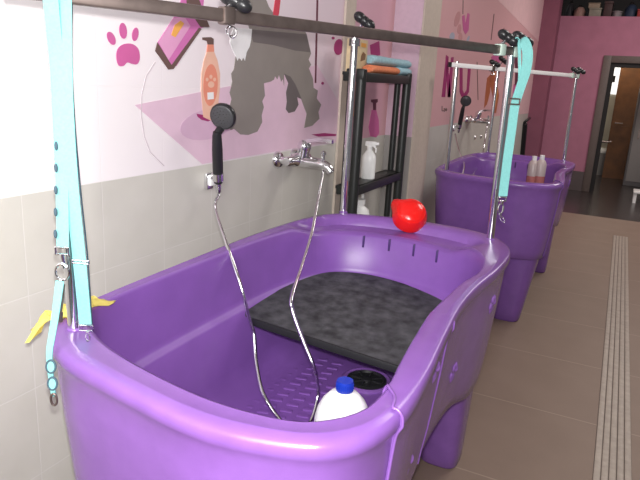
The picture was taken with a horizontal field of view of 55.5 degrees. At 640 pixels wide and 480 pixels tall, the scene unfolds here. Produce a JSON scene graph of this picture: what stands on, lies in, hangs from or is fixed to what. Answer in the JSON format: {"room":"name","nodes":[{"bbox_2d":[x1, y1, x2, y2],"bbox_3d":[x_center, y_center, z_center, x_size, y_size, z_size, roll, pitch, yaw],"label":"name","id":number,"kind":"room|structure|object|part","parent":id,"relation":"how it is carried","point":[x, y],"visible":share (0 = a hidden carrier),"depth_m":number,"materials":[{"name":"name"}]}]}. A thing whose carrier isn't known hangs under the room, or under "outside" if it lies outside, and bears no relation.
{"room":"pet grooming salon","nodes":[
{"label":"pet grooming salon","id":0,"kind":"room"},
{"bbox_2d":[0,0,543,479],"bbox_3d":[0.732,-1.435,4.365,0.153,3.600,11.870,10,16,24],"label":"wall","id":1,"kind":"structure","parent":0,"point":[146,87],"depth_m":1.95,"materials":[{"name":"tile"}]},
{"bbox_2d":[107,23,138,44],"bbox_3d":[-0.556,-0.580,1.717,0.002,0.062,0.124,10,16,24],"label":"print","id":2,"kind":"object","parent":1,"relation":"on","point":[117,33],"depth_m":1.72},
{"bbox_2d":[116,43,139,65],"bbox_3d":[-0.551,-0.531,1.746,0.002,0.064,0.095,10,16,24],"label":"print","id":3,"kind":"object","parent":1,"relation":"attached to","point":[127,54],"depth_m":1.74},
{"bbox_3d":[-0.517,-0.383,1.878,0.001,0.322,0.104,10,16,24],"label":"cord","id":4,"kind":"part","parent":1,"relation":"part of","materials":[{"name":"grey paint"}]},
{"bbox_2d":[204,172,223,189],"bbox_3d":[-0.376,-0.211,2.155,0.043,0.074,0.095,-10,20,-40],"label":"bracket","id":5,"kind":"object","parent":1,"relation":"attached to","point":[210,178],"visible":0.89,"depth_m":2.16,"materials":[{"name":"silver metal"}]},
{"bbox_3d":[-0.399,-0.212,2.180,0.018,0.060,0.040,10,16,24],"label":"plate","id":6,"kind":"part","parent":5,"relation":"part of","materials":[{"name":"silver metal"}]},
{"bbox_2d":[210,172,223,182],"bbox_3d":[-0.365,-0.223,2.147,0.042,0.045,0.079,-4,17,-27],"label":"holder","id":7,"kind":"object","parent":5,"relation":"on","point":[213,178],"depth_m":2.12,"materials":[{"name":"silver metal"}]},
{"bbox_3d":[-0.119,-0.636,2.645,0.002,0.164,0.167,10,16,24],"label":"dog hind leg","id":8,"kind":"part","parent":1,"relation":"part of","materials":[{"name":"grey paint"}]},
{"bbox_2d":[272,138,333,174],"bbox_3d":[-0.044,-0.369,2.623,0.239,0.153,0.226,10,16,24],"label":"mixer tap","id":9,"kind":"object","parent":1,"relation":"attached to","point":[301,157],"visible":1,"depth_m":2.60,"materials":[{"name":"silver metal"}]},
{"bbox_2d":[283,153,311,165],"bbox_3d":[-0.098,-0.351,2.654,0.060,0.060,0.210,10,16,24],"label":"tap","id":10,"kind":"object","parent":9,"relation":"on","point":[295,159],"depth_m":2.61,"materials":[{"name":"silver metal"}]},
{"bbox_3d":[-0.016,-0.324,2.620,0.170,0.072,0.054,10,16,24],"label":"spout","id":11,"kind":"part","parent":9,"relation":"part of","materials":[{"name":"silver metal"}]},
{"bbox_3d":[-0.008,-0.419,2.593,0.139,0.036,0.030,10,16,24],"label":"lever","id":12,"kind":"part","parent":9,"relation":"part of","materials":[{"name":"silver metal"}]},
{"bbox_3d":[0.014,-0.359,2.596,0.022,0.044,0.021,10,16,24],"label":"diverter knob","id":13,"kind":"part","parent":9,"relation":"part of","materials":[{"name":"silver metal"}]},
{"bbox_2d":[332,0,356,213],"bbox_3d":[0.149,-1.111,3.030,0.012,3.600,0.120,10,16,24],"label":"trim","id":14,"kind":"structure","parent":1,"relation":"attached to","point":[350,5],"depth_m":3.12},
{"bbox_2d":[369,99,378,136],"bbox_3d":[0.323,-0.713,3.576,0.002,0.225,0.181,10,16,24],"label":"bottle","id":15,"kind":"object","parent":1,"relation":"on","point":[373,103],"depth_m":3.56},
{"bbox_2d":[452,124,461,131],"bbox_3d":[1.180,-0.969,5.244,0.043,0.074,0.095,-10,20,-40],"label":"bracket","id":16,"kind":"object","parent":1,"relation":"attached to","point":[454,125],"visible":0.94,"depth_m":5.25,"materials":[{"name":"silver metal"}]},
{"bbox_2d":[465,109,490,124],"bbox_3d":[1.508,-1.149,5.697,0.239,0.153,0.226,10,16,24],"label":"mixer tap","id":17,"kind":"object","parent":1,"relation":"attached to","point":[476,119],"visible":0.84,"depth_m":5.67,"materials":[{"name":"silver metal"}]},
{"bbox_2d":[470,117,476,122],"bbox_3d":[1.455,-1.131,5.728,0.060,0.060,0.210,10,16,24],"label":"tap","id":18,"kind":"object","parent":17,"relation":"on","point":[472,119],"depth_m":5.68,"materials":[{"name":"silver metal"}]},
{"bbox_3d":[1.537,-1.104,5.693,0.170,0.072,0.054,10,16,24],"label":"spout","id":19,"kind":"part","parent":17,"relation":"part of","materials":[{"name":"silver metal"}]},
{"bbox_2d":[520,117,530,154],"bbox_3d":[3.085,-1.537,9.207,0.098,0.639,0.294,10,16,24],"label":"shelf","id":20,"kind":"object","parent":1,"relation":"hanging from","point":[524,127],"visible":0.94,"depth_m":9.14,"materials":[{"name":"black plastic"}]},
{"bbox_3d":[3.075,-1.495,9.212,0.090,0.555,0.275,10,16,24],"label":"handle","id":21,"kind":"part","parent":20,"relation":"part of","materials":[{"name":"black plastic"}]},
{"bbox_2d":[357,205,368,214],"bbox_3d":[0.197,-0.043,3.249,0.130,0.330,0.129,10,16,24],"label":"canister","id":22,"kind":"object","parent":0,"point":[361,209],"depth_m":3.18,"materials":[{"name":"white plastic"}]},
{"bbox_2d":[378,0,441,216],"bbox_3d":[0.595,-1.274,3.731,0.182,3.600,0.346,10,16,24],"label":"pillar","id":23,"kind":"structure","parent":0,"point":[422,17],"depth_m":3.72,"materials":[{"name":"grey paint"}]},
{"bbox_2d":[411,175,639,479],"bbox_3d":[3.915,0.387,5.392,5.300,0.100,15.700,10,16,24],"label":"floor","id":24,"kind":"structure","parent":0,"point":[533,415],"depth_m":3.45,"materials":[{"name":"beige tile"}]},
{"bbox_2d":[35,0,533,479],"bbox_3d":[0.033,0.166,1.797,0.873,1.758,1.698,10,16,24],"label":"bathtub","id":25,"kind":"object","parent":24,"relation":"on","point":[164,386],"visible":0.91,"depth_m":1.66,"materials":[{"name":"purple plastic"}]},
{"bbox_2d":[45,263,69,405],"bbox_3d":[-0.518,0.188,1.208,0.033,0.274,0.092,2,15,-6],"label":"leash","id":26,"kind":"object","parent":25,"relation":"hanging from","point":[57,314],"visible":1,"depth_m":1.18,"materials":[{"name":"blue fabric"}]},
{"bbox_3d":[-0.512,-0.133,1.215,0.036,0.715,0.027,-1,15,-15],"label":"rail post","id":27,"kind":"part","parent":25,"relation":"part of","materials":[{"name":"silver metal"}]},
{"bbox_2d":[43,0,93,341],"bbox_3d":[-0.487,-0.132,1.174,0.066,0.689,0.116,-1,16,-16],"label":"leash","id":28,"kind":"object","parent":25,"relation":"on","point":[58,14],"visible":1,"depth_m":1.18,"materials":[{"name":"blue fabric"}]},
{"bbox_2d":[25,296,115,342],"bbox_3d":[-0.585,0.180,1.396,0.134,0.061,0.197,10,16,24],"label":"cleaning cloth","id":29,"kind":"object","parent":25,"relation":"on","point":[45,317],"visible":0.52,"depth_m":1.36,"materials":[{"name":"yellow fabric"}]},
{"bbox_3d":[-0.189,-0.535,1.364,0.077,0.051,0.039,5,15,7],"label":"clamp knob","id":30,"kind":"part","parent":25,"relation":"part of","materials":[{"name":"black plastic"}]},
{"bbox_2d":[210,103,323,421],"bbox_3d":[-0.188,-0.016,2.153,0.409,0.902,1.072,3,15,-1],"label":"shower","id":31,"kind":"object","parent":25,"relation":"in","point":[222,115],"visible":0.91,"depth_m":2.01,"materials":[{"name":"black plastic"}]},
{"bbox_3d":[-0.353,-0.282,2.095,0.037,0.193,0.083,2,15,-3],"label":"handle","id":32,"kind":"part","parent":31,"relation":"part of","materials":[{"name":"black plastic"}]},
{"bbox_3d":[-0.328,-0.410,2.031,0.080,0.077,0.028,7,15,13],"label":"spray plate","id":33,"kind":"part","parent":31,"relation":"part of","materials":[{"name":"grey"}]},
{"bbox_3d":[0.064,-0.546,1.585,1.609,0.028,0.022,-9,19,-39],"label":"tether rail","id":34,"kind":"part","parent":25,"relation":"part of","materials":[{"name":"metal"}]},
{"bbox_2d":[53,213,509,479],"bbox_3d":[0.023,0.355,1.849,0.858,0.545,1.687,10,16,24],"label":"tub","id":35,"kind":"object","parent":25,"relation":"in","point":[164,386],"depth_m":1.63,"materials":[{"name":"purple plastic"}]},
{"bbox_2d":[314,376,367,420],"bbox_3d":[0.054,0.483,1.519,0.142,0.292,0.142,10,16,24],"label":"detergent bottle","id":36,"kind":"object","parent":25,"relation":"in","point":[343,400],"visible":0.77,"depth_m":1.47,"materials":[{"name":"white plastic"}]},
{"bbox_2d":[245,272,441,372],"bbox_3d":[0.153,0.252,2.091,0.673,0.073,0.628,10,16,24],"label":"mat","id":37,"kind":"object","parent":25,"relation":"in","point":[372,320],"visible":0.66,"depth_m":2.03,"materials":[{"name":"black rubber"}]},
{"bbox_3d":[0.119,-0.461,2.500,0.029,0.755,0.029,10,16,24],"label":"rail post","id":38,"kind":"part","parent":25,"relation":"part of","materials":[{"name":"silver metal"}]},
{"bbox_3d":[0.174,-0.855,2.375,0.087,0.070,0.046,6,15,10],"label":"clamp knob","id":39,"kind":"part","parent":25,"relation":"part of","materials":[{"name":"black plastic"}]},
{"bbox_2d":[347,370,386,388],"bbox_3d":[0.161,0.480,2.094,0.138,0.015,0.138,10,16,24],"label":"drain","id":40,"kind":"object","parent":25,"relation":"on","point":[363,379],"depth_m":2.10,"materials":[{"name":"black plastic"}]},
{"bbox_2d":[391,199,426,232],"bbox_3d":[0.358,-0.100,2.445,0.148,0.129,0.126,4,15,3],"label":"ball","id":41,"kind":"object","parent":25,"relation":"on","point":[408,215],"visible":1,"depth_m":2.41,"materials":[{"name":"red plastic"}]},
{"bbox_3d":[0.194,0.469,1.345,0.082,0.495,0.508,9,16,20],"label":"gate panel","id":42,"kind":"part","parent":25,"relation":"part of","materials":[{"name":"purple plastic"}]},
{"bbox_3d":[0.482,0.675,2.426,0.230,0.500,0.292,10,16,24],"label":"leg","id":43,"kind":"part","parent":25,"relation":"part of","materials":[{"name":"purple plastic"}]},
{"bbox_3d":[0.645,-0.321,2.173,0.027,0.711,0.054,15,19,37],"label":"rail post","id":44,"kind":"part","parent":25,"relation":"part of","materials":[{"name":"silver metal"}]},
{"bbox_3d":[0.627,-0.672,2.022,0.075,0.055,0.039,5,15,8],"label":"clamp knob","id":45,"kind":"part","parent":25,"relation":"part of","materials":[{"name":"black plastic"}]},
{"bbox_2d":[497,37,532,222],"bbox_3d":[0.660,-0.366,2.080,0.062,0.629,0.038,10,16,24],"label":"leash","id":46,"kind":"object","parent":25,"relation":"hanging from","point":[524,44],"visible":1,"depth_m":2.06,"materials":[{"name":"fabric"}]},
{"bbox_3d":[0.691,-0.684,2.072,0.075,0.054,0.039,5,15,8],"label":"clamp knob","id":47,"kind":"part","parent":25,"relation":"part of","materials":[{"name":"black plastic"}]},
{"bbox_2d":[335,68,411,216],"bbox_3d":[0.281,-0.122,3.329,0.119,1.550,0.784,10,16,24],"label":"shelving unit","id":48,"kind":"object","parent":24,"relation":"on","point":[357,186],"visible":0.44,"depth_m":3.15,"materials":[{"name":"black plastic"}]},
{"bbox_3d":[0.110,-0.064,3.077,0.040,1.550,0.048,10,16,24],"label":"post","id":49,"kind":"part","parent":48,"relation":"part of","materials":[{"name":"black plastic"}]},
{"bbox_2d":[345,38,367,70],"bbox_3d":[0.177,-0.882,2.915,0.062,0.150,0.119,10,16,24],"label":"carton","id":50,"kind":"object","parent":48,"relation":"on","point":[362,50],"visible":0.48,"depth_m":2.88,"materials":[{"name":"beige cardboard"}]},
{"bbox_2d":[360,52,365,60],"bbox_3d":[0.206,-0.876,2.907,0.001,0.045,0.060,10,16,24],"label":"picture","id":51,"kind":"object","parent":50,"relation":"attached to","point":[362,54],"depth_m":2.90},
{"bbox_3d":[0.151,-0.039,2.994,0.048,1.550,0.048,10,16,24],"label":"post","id":52,"kind":"part","parent":48,"relation":"part of","materials":[{"name":"black plastic"}]},
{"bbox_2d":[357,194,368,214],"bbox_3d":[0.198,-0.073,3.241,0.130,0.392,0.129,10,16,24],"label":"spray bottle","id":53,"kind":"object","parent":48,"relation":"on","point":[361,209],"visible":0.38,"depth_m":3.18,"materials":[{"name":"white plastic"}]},
{"bbox_3d":[0.207,-0.225,3.201,0.068,0.077,0.103,2,15,-5],"label":"canister lid","id":54,"kind":"part","parent":53,"relation":"part of","materials":[{"name":"white plastic"}]},
{"bbox_2d":[361,141,378,179],"bbox_3d":[0.261,-0.418,3.181,0.088,0.196,0.061,10,16,24],"label":"spray bottle","id":55,"kind":"object","parent":48,"relation":"on","point":[368,165],"visible":1,"depth_m":3.16,"materials":[{"name":"white plastic"}]},
{"bbox_2d":[363,65,399,74],"bbox_3d":[0.313,-0.857,3.065,0.070,0.039,0.390,10,16,24],"label":"rolled towel","id":56,"kind":"object","parent":48,"relation":"on","point":[370,68],"visible":0.94,"depth_m":2.98,"materials":[{"name":"orange fabric"}]},
{"bbox_3d":[0.407,-0.205,3.667,0.040,1.550,0.048,10,16,24],"label":"post","id":57,"kind":"part","parent":48,"relation":"part of","materials":[{"name":"black plastic"}]},
{"bbox_3d":[0.448,-0.180,3.584,0.048,1.550,0.048,10,16,24],"label":"post","id":58,"kind":"part","parent":48,"relation":"part of","materials":[{"name":"black plastic"}]},
{"bbox_2d":[395,67,411,75],"bbox_3d":[0.444,-0.927,3.346,0.074,0.043,0.182,10,16,24],"label":"rolled towel","id":59,"kind":"object","parent":48,"relation":"on","point":[403,71],"visible":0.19,"depth_m":3.31,"materials":[{"name":"blue fabric"}]},
{"bbox_2d":[367,55,411,67],"bbox_3d":[0.365,-0.937,3.206,0.074,0.047,0.584,10,16,24],"label":"rolled towel","id":60,"kind":"object","parent":59,"relation":"on","point":[371,59],"visible":0.94,"depth_m":3.10,"materials":[{"name":"blue fabric"}]},
{"bbox_2d":[435,56,585,321],"bbox_3d":[1.394,-0.481,4.506,0.873,1.758,1.698,10,16,24],"label":"bathtub","id":61,"kind":"object","parent":24,"relation":"on","point":[532,212],"visible":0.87,"depth_m":3.92,"materials":[{"name":"purple plastic"}]},
{"bbox_3d":[0.849,-0.780,3.924,0.036,0.715,0.027,-1,15,-15],"label":"rail post","id":62,"kind":"part","parent":61,"relation":"part of","materials":[{"name":"silver metal"}]},
{"bbox_2d":[454,96,487,174],"bbox_3d":[1.353,-0.825,5.064,0.494,0.714,1.408,10,16,24],"label":"shower","id":63,"kind":"object","parent":61,"relation":"in","point":[465,100],"visible":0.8,"depth_m":5.13,"materials":[{"name":"black plastic"}]},
{"bbox_3d":[1.202,-1.040,5.184,0.037,0.193,0.083,2,15,-3],"label":"handle","id":64,"kind":"part","parent":63,"relation":"part of","materials":[{"name":"black plastic"}]},
{"bbox_3d":[1.227,-1.168,5.120,0.080,0.077,0.028,7,15,13],"label":"spray plate","id":65,"kind":"part","parent":63,"relation":"part of","materials":[{"name":"grey plastic"}]},
{"bbox_3d":[1.480,-1.108,5.210,0.029,0.755,0.029,10,16,24],"label":"rail post","id":66,"kind":"part","parent":61,"relation":"part of","materials":[{"name":"silver metal"}]},
{"bbox_3d":[1.172,-1.182,4.073,0.077,0.051,0.039,5,15,7],"label":"clamp knob","id":67,"kind":"part","parent":61,"relation":"part of","materials":[{"name":"black plastic"}]},
{"bbox_3d":[1.535,-1.502,5.084,0.087,0.070,0.046,6,15,10],"label":"clamp knob","id":68,"kind":"part","parent":61,"relation":"part of","materials":[{"name":"black plastic"}]},
{"bbox_2d":[435,152,574,259],"bbox_3d":[1.384,-0.292,4.558,0.858,0.545,1.687,10,16,24],"label":"tub","id":69,"kind":"object","parent":61,"relation":"attached to","point":[532,211],"depth_m":3.85,"materials":[{"name":"purple plastic"}]},
{"bbox_3d":[1.425,-1.193,4.294,1.609,0.028,0.022,-9,19,-39],"label":"tether rail","id":70,"kind":"part","parent":61,"relation":"part of","materials":[{"name":"silver metal"}]},
{"bbox_3d":[1.309,0.286,4.056,0.255,0.500,0.270,10,16,24],"label":"leg","id":71,"kind":"part","parent":61,"relation":"part of","materials":[{"name":"purple plastic"}]},
{"bbox_3d":[1.843,0.028,5.135,0.230,0.500,0.292,10,16,24],"label":"leg","id":72,"kind":"part","parent":61,"relation":"part of","materials":[{"name":"purple plastic"}]},
{"bbox_3d":[1.555,-0.178,4.054,0.082,0.495,0.508,9,16,20],"label":"gate panel","id":73,"kind":"part","parent":61,"relation":"part of","materials":[{"name":"purple plastic"}]},
{"bbox_3d":[2.006,-0.968,4.882,0.027,0.711,0.054,15,19,37],"label":"rail post","id":74,"kind":"part","parent":61,"relation":"part of","materials":[{"name":"silver metal"}]},
{"bbox_3d":[1.988,-1.319,4.731,0.075,0.055,0.039,5,15,8],"label":"clamp knob","id":75,"kind":"part","parent":61,"relation":"part of","materials":[{"name":"black plastic"}]},
{"bbox_3d":[2.052,-1.331,4.781,0.075,0.054,0.039,5,15,8],"label":"clamp knob","id":76,"kind":"part","parent":61,"relation":"part of","materials":[{"name":"black plastic"}]},
{"bbox_3d":[1.514,-0.395,4.800,0.672,0.073,0.628,10,16,24],"label":"mat","id":77,"kind":"object","parent":61,"relation":"in","visible":0},
{"bbox_2d":[526,156,536,182],"bbox_3d":[1.639,-0.497,4.699,0.080,0.306,0.079,10,16,24],"label":"shampoo bottle","id":78,"kind":"object","parent":77,"relation":"on","point":[531,172],"visible":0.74,"depth_m":4.66,"materials":[{"name":"white plastic"}]},
{"bbox_2d":[534,155,546,182],"bbox_3d":[1.688,-0.495,4.675,0.080,0.319,0.079,10,16,24],"label":"shampoo bottle","id":79,"kind":"object","parent":77,"relation":"on","point":[541,163],"visible":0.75,"depth_m":4.63,"materials":[{"name":"white plastic"}]},
{"bbox_2d":[596,148,606,174],"bbox_3d":[5.314,-1.512,11.616,0.340,0.510,0.340,10,16,24],"label":"waste bin","id":80,"kind":"object","parent":24,"relation":"on","point":[603,150],"visible":0.23,"depth_m":11.48,"materials":[{"name":"grey metal"}]},
{"bbox_2d":[592,235,631,479],"bbox_3d":[1.953,0.593,3.995,0.144,0.010,6.050,10,16,24],"label":"floor drain grate","id":81,"kind":"object","parent":24,"relation":"on","point":[612,455],"visible":1,"depth_m":3.23,"materials":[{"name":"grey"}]},
{"bbox_2d":[602,68,639,178],"bbox_3d":[5.630,-2.090,10.856,0.780,2.050,0.110,10,16,24],"label":"door","id":82,"kind":"structure","parent":24,"relation":"on","point":[627,93],"depth_m":10.95,"materials":[{"name":"brown wood"}]},
{"bbox_3d":[5.607,-1.680,10.965,0.460,0.700,0.012,10,16,24],"label":"panel","id":83,"kind":"part","parent":82,"relation":"part of","materials":[{"name":"brown wood"}]},
{"bbox_2d":[622,89,639,186],"bbox_3d":[5.674,-1.711,10.281,0.750,1.620,0.535,10,16,24],"label":"locker","id":84,"kind":"object","parent":24,"relation":"on","point":[631,177],"visible":1,"depth_m":10.27,"materials":[{"name":"grey"}]},
{"bbox_3d":[5.569,-1.680,10.066,0.690,1.500,0.015,10,16,24],"label":"door","id":85,"kind":"part","parent":84,"relation":"part of","materials":[{"name":"grey"}]},
{"bbox_2d":[632,189,639,202],"bbox_3d":[4.729,-0.619,8.804,0.370,0.170,0.320,10,16,24],"label":"step stool","id":86,"kind":"object","parent":24,"relation":"on","point":[635,191],"visible":1,"depth_m":8.75,"materials":[{"name":"white plastic"}]},
{"bbox_2d":[525,0,562,156],"bbox_3d":[3.429,-2.607,9.321,0.230,3.600,0.350,10,16,24],"label":"wall","id":87,"kind":"structure","parent":0,"point":[552,9],"depth_m":9.20,"materials":[{"name":"pink paint"}]},
{"bbox_2d":[540,16,639,171],"bbox_3d":[5.718,-1.782,8.654,5.450,2.600,0.150,10,16,24],"label":"wall","id":88,"kind":"structure","parent":0,"point":[583,42],"depth_m":9.28,"materials":[{"name":"pink paint"}]},
{"bbox_2d":[569,171,584,190],"bbox_3d":[3.826,-0.976,9.701,0.690,0.300,0.018,10,16,24],"label":"baseboard","id":89,"kind":"structure","parent":88,"relation":"attached to","point":[577,177],"depth_m":9.59,"materials":[{"name":"tile"}]},
{"bbox_2d":[581,55,639,191],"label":"door frame","id":90,"kind":"structure","parent":88,"relation":"in","point":[608,59],"depth_m":9.23,"materials":[{"name":"grey wood"}]},
{"bbox_2d":[561,0,639,16],"bbox_3d":[6.345,-3.770,9.243,5.450,1.000,0.100,10,16,24],"label":"wall","id":91,"kind":"structure","parent":0,"point":[619,5],"depth_m":10.02,"materials":[{"name":"black"}]},
{"bbox_2d":[601,94,615,148],"bbox_3d":[7.025,-2.312,11.109,5.300,2.500,0.150,10,16,24],"label":"wall","id":92,"kind":"structure","parent":0,"point":[612,96],"depth_m":11.75,"materials":[{"name":"white paint"}]},
{"bbox_2d":[610,67,620,93],"bbox_3d":[5.570,-3.156,11.524,0.420,0.764,0.050,10,16,24],"label":"window","id":93,"kind":"structure","parent":92,"relation":"in","point":[617,70],"depth_m":11.53,"materials":[{"name":"white glass"}]},
{"bbox_3d":[6.440,-3.299,9.634,5.450,0.100,2.830,10,16,24],"label":"ceiling","id":94,"kind":"structure","parent":0,"visible":0},
{"bbox_2d":[565,0,573,15],"bbox_3d":[3.857,-3.557,9.366,0.114,0.256,0.300,10,16,24],"label":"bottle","id":95,"kind":"object","parent":94,"relation":"on","point":[570,9],"visible":0.89,"depth_m":9.27,"materials":[{"name":"black"}]},
{"bbox_2d":[573,4,585,15],"bbox_3d":[3.982,-3.502,9.316,0.168,0.189,0.300,10,16,24],"label":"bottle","id":96,"kind":"object","parent":94,"relation":"on","point":[580,11],"visible":0.86,"depth_m":9.21,"materials":[{"name":"pink"}]},
{"bbox_2d":[589,8,602,15],"bbox_3d":[4.185,-3.439,9.240,0.178,0.129,0.340,10,16,24],"label":"storage box","id":97,"kind":"object","parent":94,"relation":"on","point":[592,11],"visible":0.82,"depth_m":9.10,"materials":[{"name":"beige cardboard"}]},
{"bbox_2d":[588,3,601,7],"bbox_3d":[4.169,-3.539,9.224,0.171,0.070,0.340,10,16,24],"label":"storage box","id":98,"kind":"object","parent":97,"relation":"on","point":[591,5],"visible":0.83,"depth_m":9.09,"materials":[{"name":"brown cardboard"}]},
{"bbox_2d":[603,1,613,15],"bbox_3d":[4.342,-3.458,9.157,0.121,0.225,0.340,10,16,24],"label":"storage box","id":99,"kind":"object","parent":94,"relation":"on","point":[608,8],"visible":0.82,"depth_m":9.02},
{"bbox_2d":[612,11,622,15],"bbox_3d":[4.449,-3.370,9.113,0.165,0.091,0.301,10,16,24],"label":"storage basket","id":100,"kind":"object","parent":94,"relation":"on","point":[614,13],"visible":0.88,"depth_m":9.01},
{"bbox_2d":[624,1,636,16],"bbox_3d":[4.614,-3.409,9.020,0.171,0.231,0.300,10,16,24],"label":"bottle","id":101,"kind":"object","parent":94,"relation":"on","point":[631,10],"visible":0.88,"depth_m":8.92,"materials":[{"name":"blue"}]}
]}

